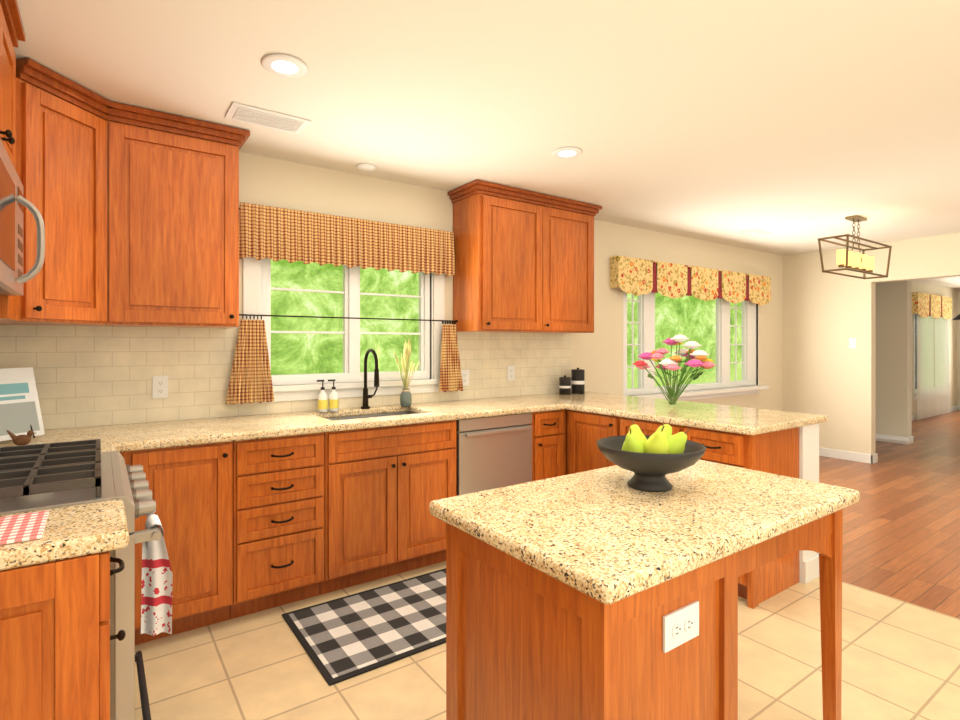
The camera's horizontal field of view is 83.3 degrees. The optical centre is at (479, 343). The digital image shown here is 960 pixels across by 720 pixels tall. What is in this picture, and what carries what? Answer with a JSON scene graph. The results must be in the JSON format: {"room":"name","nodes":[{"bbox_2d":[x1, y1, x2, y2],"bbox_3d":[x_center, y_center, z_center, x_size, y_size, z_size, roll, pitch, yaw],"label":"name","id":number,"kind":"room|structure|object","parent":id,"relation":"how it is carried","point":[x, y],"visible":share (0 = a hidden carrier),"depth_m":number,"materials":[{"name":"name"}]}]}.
{"room":"kitchen","nodes":[
{"label":"kitchen","id":0,"kind":"room"},
{"bbox_2d":[13,0,959,288],"bbox_3d":[4.984,-1.150,4.611,14.940,0.080,5.230,0,0,-35],"label":"ceiling","id":1,"kind":"structure","parent":0,"point":[795,126],"depth_m":2.39,"materials":[{"name":"beige paint"}]},
{"bbox_2d":[225,102,310,133],"bbox_3d":[-1.041,-1.103,2.655,0.360,0.013,0.200,0,0,-35],"label":"ceiling vent","id":2,"kind":"object","parent":1,"relation":"in","point":[236,111],"visible":0.98,"depth_m":2.63,"materials":[{"name":"white metal"}]},
{"bbox_2d":[261,54,307,76],"bbox_3d":[-0.776,-1.105,2.148,0.176,0.009,0.176,0,0,-35],"label":"recessed light","id":3,"kind":"object","parent":1,"relation":"in","point":[283,65],"visible":1,"depth_m":2.13,"materials":[{"name":"white plastic"}]},
{"bbox_2d":[356,163,375,171],"bbox_3d":[-0.710,-1.099,3.366,0.120,0.021,0.120,0,0,-35],"label":"smoke detector","id":4,"kind":"object","parent":1,"relation":"attached to","point":[366,167],"visible":1,"depth_m":3.33,"materials":[{"name":"white plastic"}]},
{"bbox_2d":[552,147,581,157],"bbox_3d":[0.503,-1.105,3.122,0.176,0.009,0.176,0,0,-35],"label":"recessed light","id":5,"kind":"object","parent":1,"relation":"in","point":[567,152],"visible":1,"depth_m":3.10,"materials":[{"name":"white plastic"}]},
{"bbox_2d":[818,215,891,279],"bbox_3d":[3.301,-0.857,4.740,0.942,0.505,0.234,0,0,-35],"label":"pendant chandelier","id":6,"kind":"object","parent":1,"relation":"hanging from","point":[863,263],"visible":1,"depth_m":4.71,"materials":[{"name":"brown metal"}]},
{"bbox_2d":[51,152,955,429],"bbox_3d":[3.522,0.110,6.682,14.940,2.440,0.160,0,0,-35],"label":"wall","id":7,"kind":"structure","parent":0,"point":[595,356],"depth_m":4.87,"materials":[{"name":"beige paint"}]},
{"bbox_2d":[105,101,249,327],"bbox_3d":[-1.548,-0.598,2.772,0.615,1.015,0.375,0,0,-35],"label":"upper cabinet","id":8,"kind":"object","parent":7,"relation":"attached to","point":[172,220],"visible":0.94,"depth_m":2.62,"materials":[{"name":"brown wood"}]},
{"bbox_2d":[0,324,570,429],"bbox_3d":[-0.826,0.102,3.512,3.940,0.625,0.008,0,0,-35],"label":"backsplash","id":9,"kind":"structure","parent":7,"relation":"attached to","point":[88,376],"depth_m":2.90,"materials":[{"name":"tile"}]},
{"bbox_2d":[152,376,167,398],"bbox_3d":[-1.705,0.230,2.880,0.072,0.118,0.009,0,0,-35],"label":"outlet","id":10,"kind":"object","parent":9,"relation":"attached to","point":[159,386],"visible":1,"depth_m":2.88,"materials":[{"name":"white plastic"}]},
{"bbox_2d":[461,370,468,385],"bbox_3d":[-0.111,0.250,4.005,0.072,0.118,0.009,0,0,-35],"label":"outlet","id":11,"kind":"object","parent":9,"relation":"attached to","point":[465,377],"visible":0.96,"depth_m":4.00,"materials":[{"name":"white plastic"}]},
{"bbox_2d":[507,366,514,380],"bbox_3d":[0.245,0.230,4.256,0.072,0.118,0.009,0,0,-35],"label":"outlet","id":12,"kind":"object","parent":9,"relation":"attached to","point":[510,373],"visible":1,"depth_m":4.25,"materials":[{"name":"white plastic"}]},
{"bbox_2d":[243,257,444,403],"bbox_3d":[-0.836,-0.207,3.544,1.400,1.105,0.125,0,0,-35],"label":"window","id":13,"kind":"structure","parent":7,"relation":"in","point":[257,287],"depth_m":3.54,"materials":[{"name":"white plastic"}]},
{"bbox_2d":[239,314,457,323],"bbox_3d":[-0.783,-0.157,3.461,1.513,0.031,0.024,0,0,-35],"label":"curtain rod","id":14,"kind":"object","parent":13,"relation":"attached to","point":[443,321],"visible":0.92,"depth_m":3.41,"materials":[{"name":"brown metal"}]},
{"bbox_2d":[225,319,273,404],"bbox_3d":[-1.304,0.100,3.071,0.260,0.478,0.039,0,0,-35],"label":"cafe curtain","id":15,"kind":"object","parent":14,"relation":"hanging from","point":[250,381],"visible":1,"depth_m":3.08,"materials":[{"name":"fabric"}]},
{"bbox_2d":[439,324,462,391],"bbox_3d":[-0.204,0.100,3.846,0.210,0.478,0.037,0,0,-35],"label":"cafe curtain","id":16,"kind":"object","parent":14,"relation":"hanging from","point":[450,375],"visible":1,"depth_m":3.84,"materials":[{"name":"fabric"}]},
{"bbox_2d":[239,202,454,275],"bbox_3d":[-0.782,-0.644,3.486,1.452,0.321,0.095,0,0,-35],"label":"valance","id":17,"kind":"object","parent":7,"relation":"attached to","point":[274,234],"visible":1,"depth_m":3.39,"materials":[{"name":"brown fabric"}]},
{"bbox_2d":[448,180,601,332],"bbox_3d":[0.374,-0.598,4.128,1.230,1.015,0.375,0,0,-35],"label":"upper cabinet","id":18,"kind":"object","parent":7,"relation":"attached to","point":[524,261],"visible":1,"depth_m":3.90,"materials":[{"name":"brown wood"}]},
{"bbox_2d":[610,256,770,305],"bbox_3d":[2.323,-0.621,5.676,2.708,0.349,0.109,0,0,-35],"label":"window valance","id":19,"kind":"object","parent":7,"relation":"attached to","point":[635,276],"visible":1,"depth_m":5.43,"materials":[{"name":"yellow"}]},
{"bbox_2d":[623,273,768,400],"bbox_3d":[2.339,-0.059,5.731,2.450,1.287,0.210,0,0,-35],"label":"dining window","id":20,"kind":"structure","parent":7,"relation":"in","point":[646,331],"depth_m":5.93,"materials":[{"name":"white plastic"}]},
{"bbox_2d":[912,314,934,399],"bbox_3d":[8.252,0.113,9.952,1.760,1.725,0.130,0,0,-35],"label":"window frame","id":21,"kind":"structure","parent":7,"relation":"in","point":[914,394],"depth_m":9.44,"materials":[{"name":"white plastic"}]},
{"bbox_2d":[917,314,936,419],"bbox_3d":[7.929,0.395,9.595,0.900,1.830,0.040,0,0,-35],"label":"curtain","id":22,"kind":"object","parent":21,"relation":"hanging from","point":[931,330],"depth_m":9.58,"materials":[{"name":"white fabric"}]},
{"bbox_2d":[937,316,949,414],"bbox_3d":[8.672,0.395,10.119,0.880,1.830,0.040,0,0,-35],"label":"curtain","id":23,"kind":"object","parent":21,"relation":"hanging from","point":[943,367],"depth_m":10.11,"materials":[{"name":"white fabric"}]},
{"bbox_2d":[912,292,951,319],"bbox_3d":[8.276,-0.673,9.875,1.858,0.434,0.109,0,0,-35],"label":"valance","id":24,"kind":"object","parent":7,"relation":"attached to","point":[924,305],"visible":1,"depth_m":9.70,"materials":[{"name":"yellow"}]},
{"bbox_2d":[912,405,957,420],"bbox_3d":[7.464,1.280,9.352,5.180,0.100,0.019,0,0,-35],"label":"baseboard","id":25,"kind":"structure","parent":7,"relation":"attached to","point":[952,408],"depth_m":10.59,"materials":[{"name":"white"}]},
{"bbox_2d":[135,561,959,719],"bbox_3d":[0.571,1.360,1.498,4.140,0.060,5.230,0,0,-35],"label":"floor","id":26,"kind":"structure","parent":0,"point":[900,659],"depth_m":2.20,"materials":[{"name":"beige tile"}]},
{"bbox_2d":[0,551,125,719],"bbox_3d":[-1.145,0.893,1.134,0.666,0.874,0.316,0,0,-35],"label":"base cabinet","id":27,"kind":"object","parent":26,"relation":"on","point":[55,637],"visible":0.9,"depth_m":1.13,"materials":[{"name":"brown wood"}]},
{"bbox_2d":[0,499,128,570],"bbox_3d":[-1.145,0.435,1.137,0.671,0.040,0.318,0,0,-35],"label":"countertop","id":28,"kind":"structure","parent":27,"relation":"on","point":[81,530],"depth_m":1.18,"materials":[{"name":"stone"}]},
{"bbox_2d":[0,510,48,544],"bbox_3d":[-1.190,0.408,1.115,0.460,0.012,0.245,0,0,-35],"label":"towel","id":29,"kind":"object","parent":28,"relation":"on","point":[21,527],"visible":0.98,"depth_m":1.20,"materials":[{"name":"fabric"}]},
{"bbox_2d":[0,439,161,719],"bbox_3d":[-1.417,0.844,1.609,0.755,0.972,0.760,0,0,-35],"label":"range","id":30,"kind":"object","parent":26,"relation":"on","point":[34,477],"visible":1,"depth_m":1.48,"materials":[{"name":"silver metal"}]},
{"bbox_2d":[141,514,172,635],"bbox_3d":[-0.975,0.693,1.625,0.077,0.334,0.114,0,0,-35],"label":"hanging towel","id":31,"kind":"object","parent":30,"relation":"hanging from","point":[156,598],"visible":0.94,"depth_m":1.60,"materials":[{"name":"white fabric"}]},
{"bbox_2d":[120,441,232,644],"bbox_3d":[-1.515,0.893,2.630,0.475,0.874,0.645,0,0,-35],"label":"base cabinet","id":32,"kind":"object","parent":26,"relation":"on","point":[191,487],"visible":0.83,"depth_m":2.44,"materials":[{"name":"brown wood"}]},
{"bbox_2d":[101,440,127,451],"bbox_3d":[-1.725,0.435,1.969,0.683,0.040,0.172,0,0,-35],"label":"countertop","id":33,"kind":"structure","parent":32,"relation":"on","point":[106,445],"depth_m":2.26,"materials":[{"name":"stone"}]},
{"bbox_2d":[230,433,324,618],"bbox_3d":[-1.140,0.893,2.894,0.437,0.874,0.646,0,0,-35],"label":"base cabinet","id":34,"kind":"object","parent":26,"relation":"on","point":[278,521],"visible":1,"depth_m":2.65,"materials":[{"name":"brown wood"}]},
{"bbox_2d":[282,568,445,685],"bbox_3d":[-0.286,1.323,2.713,1.200,0.012,0.665,0,0,-35],"label":"rug","id":35,"kind":"object","parent":26,"relation":"on","point":[341,639],"visible":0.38,"depth_m":2.52,"materials":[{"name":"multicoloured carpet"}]},
{"bbox_2d":[320,420,455,594],"bbox_3d":[-0.630,0.893,3.255,0.807,0.874,0.645,0,0,-35],"label":"base cabinet","id":36,"kind":"object","parent":26,"relation":"on","point":[385,487],"visible":0.81,"depth_m":2.98,"materials":[{"name":"brown wood"}]},
{"bbox_2d":[0,392,625,450],"bbox_3d":[-0.570,0.435,3.292,4.096,0.040,0.657,0,0,-35],"label":"countertop","id":37,"kind":"structure","parent":36,"relation":"on","point":[179,433],"depth_m":2.85,"materials":[{"name":"stone"}]},
{"bbox_2d":[7,430,34,445],"bbox_3d":[-1.819,0.376,2.143,0.094,0.077,0.040,0,0,-35],"label":"rooster figurine","id":38,"kind":"object","parent":37,"relation":"on","point":[18,440],"visible":0.83,"depth_m":2.13,"materials":[{"name":"brown ceramic"}]},
{"bbox_2d":[0,367,44,440],"bbox_3d":[-1.996,0.256,2.276,0.118,0.303,0.244,0,0,16],"label":"cookbook","id":39,"kind":"object","parent":37,"relation":"on","point":[20,412],"visible":0.98,"depth_m":2.31,"materials":[{"name":"white paper"}]},
{"bbox_2d":[317,380,327,411],"bbox_3d":[-0.962,0.316,3.293,0.064,0.196,0.059,0,0,-35],"label":"soap bottle","id":40,"kind":"object","parent":37,"relation":"on","point":[322,402],"visible":1,"depth_m":3.27,"materials":[{"name":"white plastic"}]},
{"bbox_2d":[328,379,338,411],"bbox_3d":[-0.903,0.316,3.322,0.064,0.196,0.059,0,0,-35],"label":"soap bottle","id":41,"kind":"object","parent":37,"relation":"on","point":[333,401],"visible":1,"depth_m":3.30,"materials":[{"name":"white plastic"}]},
{"bbox_2d":[361,349,378,408],"bbox_3d":[-0.667,0.222,3.425,0.118,0.384,0.217,0,0,-35],"label":"faucet","id":42,"kind":"object","parent":37,"relation":"on","point":[366,396],"visible":1,"depth_m":3.46,"materials":[{"name":"brown metal"}]},
{"bbox_2d":[326,412,415,420],"bbox_3d":[-0.641,0.530,3.277,0.674,0.149,0.399,0,0,-35],"label":"sink basin","id":43,"kind":"object","parent":37,"relation":"in","point":[366,416],"visible":0.06,"depth_m":3.46,"materials":[{"name":"silver metal"}]},
{"bbox_2d":[394,337,419,406],"bbox_3d":[-0.485,0.185,3.582,0.197,0.458,0.098,0,0,-35],"label":"vase","id":44,"kind":"object","parent":37,"relation":"on","point":[405,398],"visible":1,"depth_m":3.56,"materials":[{"name":"grey"}]},
{"bbox_2d":[559,375,570,394],"bbox_3d":[0.701,0.337,4.454,0.096,0.155,0.096,0,0,-35],"label":"canister","id":45,"kind":"object","parent":37,"relation":"on","point":[564,385],"visible":1,"depth_m":4.41,"materials":[{"name":"grey ceramic"}]},
{"bbox_2d":[571,368,584,393],"bbox_3d":[0.821,0.306,4.526,0.112,0.215,0.112,0,0,-35],"label":"canister","id":46,"kind":"object","parent":37,"relation":"on","point":[577,380],"visible":1,"depth_m":4.48,"materials":[{"name":"grey ceramic"}]},
{"bbox_2d":[412,412,531,495],"bbox_3d":[-0.058,0.894,3.664,0.578,0.872,0.625,0,0,-35],"label":"dishwasher","id":47,"kind":"object","parent":26,"relation":"on","point":[493,452],"visible":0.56,"depth_m":3.40,"materials":[{"name":"silver metal"}]},
{"bbox_2d":[530,409,565,480],"bbox_3d":[0.319,0.893,3.923,0.315,0.874,0.646,0,0,-35],"label":"base cabinet","id":48,"kind":"object","parent":26,"relation":"on","point":[548,444],"visible":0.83,"depth_m":3.67,"materials":[{"name":"brown wood"}]},
{"bbox_2d":[567,410,620,474],"bbox_3d":[0.934,0.893,3.728,0.565,0.874,0.475,0,0,-35],"label":"base cabinet","id":49,"kind":"object","parent":26,"relation":"on","point":[586,431],"visible":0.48,"depth_m":3.60,"materials":[{"name":"brown wood"}]},
{"bbox_2d":[568,396,827,435],"bbox_3d":[1.317,0.435,3.432,0.850,0.040,1.290,0,0,-35],"label":"countertop","id":50,"kind":"structure","parent":49,"relation":"on","point":[733,419],"depth_m":3.22,"materials":[{"name":"stone"}]},
{"bbox_2d":[633,335,715,407],"bbox_3d":[1.251,0.176,3.521,0.411,0.476,0.555,0,0,-35],"label":"flower bouquet","id":51,"kind":"object","parent":50,"relation":"on","point":[703,361],"visible":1,"depth_m":3.47,"materials":[{"name":"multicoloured plant"}]},
{"bbox_2d":[446,509,842,719],"bbox_3d":[0.482,0.893,1.493,1.013,0.874,0.545,0,0,-35],"label":"kitchen island","id":52,"kind":"object","parent":26,"relation":"on","point":[524,641],"visible":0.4,"depth_m":1.19,"materials":[{"name":"brown wood"}]},
{"bbox_2d":[429,460,859,603],"bbox_3d":[0.474,0.435,1.488,1.063,0.040,0.625,0,0,-35],"label":"island countertop","id":53,"kind":"structure","parent":52,"relation":"on","point":[606,535],"depth_m":1.29,"materials":[{"name":"stone"}]},
{"bbox_2d":[596,435,705,491],"bbox_3d":[0.494,0.352,1.572,0.304,0.124,0.304,0,0,-35],"label":"fruit bowl","id":54,"kind":"object","parent":53,"relation":"on","point":[650,470],"visible":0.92,"depth_m":1.49,"materials":[{"name":"grey ceramic"}]},
{"bbox_2d":[622,418,689,453],"bbox_3d":[0.511,0.281,1.557,0.224,0.124,0.175,0,0,-35],"label":"pears","id":55,"kind":"object","parent":54,"relation":"in","point":[662,440],"visible":0.77,"depth_m":1.50,"materials":[{"name":"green food"}]},
{"bbox_2d":[663,601,698,652],"bbox_3d":[0.421,0.588,1.125,0.118,0.072,0.009,0,0,-35],"label":"outlet","id":56,"kind":"object","parent":52,"relation":"attached to","point":[680,626],"visible":1,"depth_m":1.12,"materials":[{"name":"white plastic"}]},
{"bbox_2d":[620,417,683,435],"bbox_3d":[1.201,0.893,3.348,0.566,0.874,0.447,0,0,-35],"label":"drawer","id":57,"kind":"object","parent":26,"relation":"on","point":[648,427],"visible":0.15,"depth_m":3.23,"materials":[{"name":"brown wood"}]},
{"bbox_2d":[684,426,798,608],"bbox_3d":[1.445,0.893,3.003,0.566,0.874,0.392,0,0,-35],"label":"base cabinet","id":58,"kind":"object","parent":26,"relation":"on","point":[776,452],"visible":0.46,"depth_m":2.84,"materials":[{"name":"brown wood"}]},
{"bbox_2d":[566,409,818,582],"bbox_3d":[1.322,0.893,3.851,0.200,0.873,1.930,0,0,-35],"label":"wall","id":59,"kind":"structure","parent":0,"point":[808,452],"depth_m":3.04,"materials":[{"name":"white paint"}]},
{"bbox_2d":[803,554,818,575],"bbox_3d":[1.423,1.270,3.895,0.016,0.120,1.916,0,0,-35],"label":"baseboard","id":60,"kind":"structure","parent":59,"relation":"attached to","point":[811,569],"depth_m":3.04,"materials":[{"name":"white"}]},
{"bbox_2d":[783,233,959,454],"bbox_3d":[5.281,0.110,4.796,0.120,2.440,4.950,0,0,-35],"label":"wall","id":61,"kind":"structure","parent":0,"point":[829,372],"depth_m":6.26,"materials":[{"name":"beige paint"}]},
{"bbox_2d":[819,447,874,463],"bbox_3d":[4.094,1.280,6.378,0.036,0.100,0.936,0,0,-35],"label":"baseboard","id":62,"kind":"structure","parent":61,"relation":"attached to","point":[826,452],"depth_m":6.18,"materials":[{"name":"white wood"}]},
{"bbox_2d":[849,338,855,347],"bbox_3d":[4.243,-0.010,6.151,0.012,0.118,0.072,0,0,-35],"label":"switch plate","id":63,"kind":"object","parent":61,"relation":"attached to","point":[852,342],"visible":1,"depth_m":6.15,"materials":[{"name":"white plastic"}]},
{"bbox_2d":[819,410,959,618],"bbox_3d":[6.675,1.360,5.804,10.800,0.060,5.230,0,0,-35],"label":"floor","id":64,"kind":"structure","parent":0,"point":[901,529],"depth_m":4.14,"materials":[{"name":"brown wood"}]},
{"bbox_2d":[876,280,911,436],"bbox_3d":[5.498,0.110,7.507,0.160,2.440,0.770,0,0,-35],"label":"wall","id":65,"kind":"structure","parent":0,"point":[894,358],"depth_m":7.26,"materials":[{"name":"beige paint"}]},
{"bbox_2d":[876,433,909,444],"bbox_3d":[5.439,1.280,7.437,0.022,0.100,0.756,0,0,-35],"label":"baseboard","id":66,"kind":"structure","parent":65,"relation":"attached to","point":[879,437],"depth_m":7.26,"materials":[{"name":"white wood"}]},
{"bbox_2d":[956,289,959,404],"bbox_3d":[11.050,0.110,8.866,0.120,2.440,4.950,0,0,-35],"label":"wall","id":67,"kind":"structure","parent":0,"point":[957,348],"depth_m":10.84,"materials":[{"name":"beige paint"}]},
{"bbox_3d":[-1.025,0.110,0.274,0.120,2.440,5.070,0,0,-35],"label":"wall","id":68,"kind":"structure","parent":0,"visible":0},
{"bbox_2d":[0,0,24,169],"bbox_3d":[-1.565,-0.838,1.507,0.400,0.535,0.763,0,0,-35],"label":"upper cabinet","id":69,"kind":"object","parent":68,"relation":"attached to","point":[12,32],"visible":0.9,"depth_m":1.76,"materials":[{"name":"brown wood"}]},
{"bbox_2d":[0,139,44,295],"bbox_3d":[-1.537,-0.366,1.525,0.462,0.393,0.756,0,0,-35],"label":"microwave","id":70,"kind":"object","parent":69,"relation":"attached to","point":[13,201],"visible":1,"depth_m":1.70,"materials":[{"name":"silver metal"}]},
{"bbox_2d":[0,58,111,325],"bbox_3d":[-1.920,-0.598,2.236,0.672,1.015,0.827,0,0,-35],"label":"upper cabinet","id":71,"kind":"object","parent":68,"relation":"attached to","point":[61,146],"visible":0.88,"depth_m":2.25,"materials":[{"name":"brown wood"}]},
{"label":"outside","id":72,"kind":"structure","parent":0,"visible":0},
{"bbox_2d":[271,259,741,388],"bbox_3d":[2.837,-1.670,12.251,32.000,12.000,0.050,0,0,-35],"label":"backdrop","id":73,"kind":"structure","parent":72,"point":[678,319],"depth_m":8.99,"materials":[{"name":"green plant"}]}
]}

